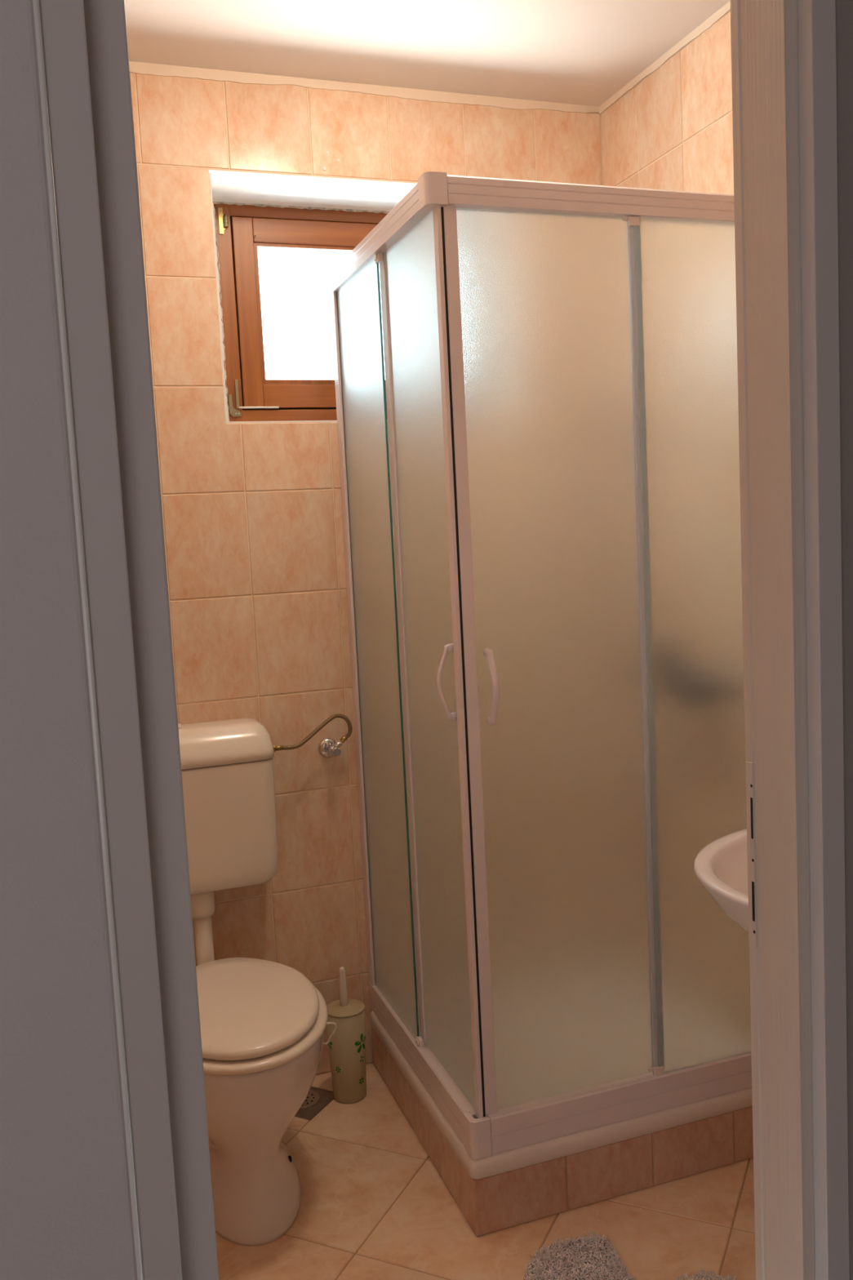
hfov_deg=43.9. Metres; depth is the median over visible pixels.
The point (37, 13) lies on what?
trim
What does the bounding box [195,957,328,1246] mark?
toilet
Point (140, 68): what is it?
trim
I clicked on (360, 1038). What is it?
print
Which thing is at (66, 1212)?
wall
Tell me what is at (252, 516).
wall
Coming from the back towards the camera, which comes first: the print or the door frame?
the print
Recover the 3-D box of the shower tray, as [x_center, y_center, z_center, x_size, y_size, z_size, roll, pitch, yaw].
[0.344,1.044,2.576,0.808,0.162,0.764,-5,6,-19]
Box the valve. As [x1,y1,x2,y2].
[318,737,342,758]
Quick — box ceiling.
[124,0,729,106]
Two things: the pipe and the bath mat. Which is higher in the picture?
the pipe
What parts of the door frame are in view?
casing, strike plate, casing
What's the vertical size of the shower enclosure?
1.891 m
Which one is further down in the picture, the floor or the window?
the floor
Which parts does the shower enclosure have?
fixed panel, rail, rail, sliding door, handle, handle, sliding door, rail, rail, fixed panel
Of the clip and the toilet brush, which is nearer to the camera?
the clip
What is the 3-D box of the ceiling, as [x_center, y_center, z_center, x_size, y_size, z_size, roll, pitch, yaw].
[-0.063,-1.353,1.921,1.800,0.100,1.960,-5,6,-19]
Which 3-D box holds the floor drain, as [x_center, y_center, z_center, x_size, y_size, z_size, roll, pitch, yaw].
[-0.308,1.149,2.643,0.133,0.003,0.133,0,6,28]
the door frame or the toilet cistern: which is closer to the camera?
the door frame
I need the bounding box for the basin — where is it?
[693,828,748,933]
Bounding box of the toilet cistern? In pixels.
[177,718,278,894]
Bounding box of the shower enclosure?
[328,171,751,1159]
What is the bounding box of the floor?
[215,1062,755,1279]
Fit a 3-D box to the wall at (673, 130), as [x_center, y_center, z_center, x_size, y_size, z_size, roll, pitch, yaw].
[0.834,-0.147,2.234,0.100,2.648,1.760,-5,6,-19]
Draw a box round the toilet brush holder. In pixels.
[326,1008,366,1103]
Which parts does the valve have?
valve knob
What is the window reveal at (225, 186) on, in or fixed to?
attached to the wall at (252, 516)
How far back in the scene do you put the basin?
1.78 m
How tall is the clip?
0.066 m
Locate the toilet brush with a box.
[327,966,364,1017]
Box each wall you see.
[0,0,852,1279]
[129,71,603,1075]
[600,10,733,194]
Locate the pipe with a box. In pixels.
[191,891,215,965]
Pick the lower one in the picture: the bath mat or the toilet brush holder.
the bath mat
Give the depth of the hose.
2.64 m
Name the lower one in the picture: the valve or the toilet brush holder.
the toilet brush holder
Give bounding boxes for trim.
[32,0,143,1279]
[128,61,599,113]
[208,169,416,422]
[599,0,730,114]
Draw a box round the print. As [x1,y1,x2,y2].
[355,1033,365,1053]
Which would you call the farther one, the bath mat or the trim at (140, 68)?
the trim at (140, 68)
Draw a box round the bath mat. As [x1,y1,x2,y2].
[523,1231,736,1279]
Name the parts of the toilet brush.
handle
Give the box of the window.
[213,201,389,421]
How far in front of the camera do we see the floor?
2.13 m
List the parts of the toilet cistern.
cistern lid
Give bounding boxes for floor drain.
[294,1086,334,1119]
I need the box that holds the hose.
[272,713,352,751]
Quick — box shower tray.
[370,999,753,1236]
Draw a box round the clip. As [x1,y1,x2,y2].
[322,1022,337,1044]
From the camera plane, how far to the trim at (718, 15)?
2.51 m
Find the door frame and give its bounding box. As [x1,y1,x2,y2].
[39,0,848,1279]
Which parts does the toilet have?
lid, bowl, seat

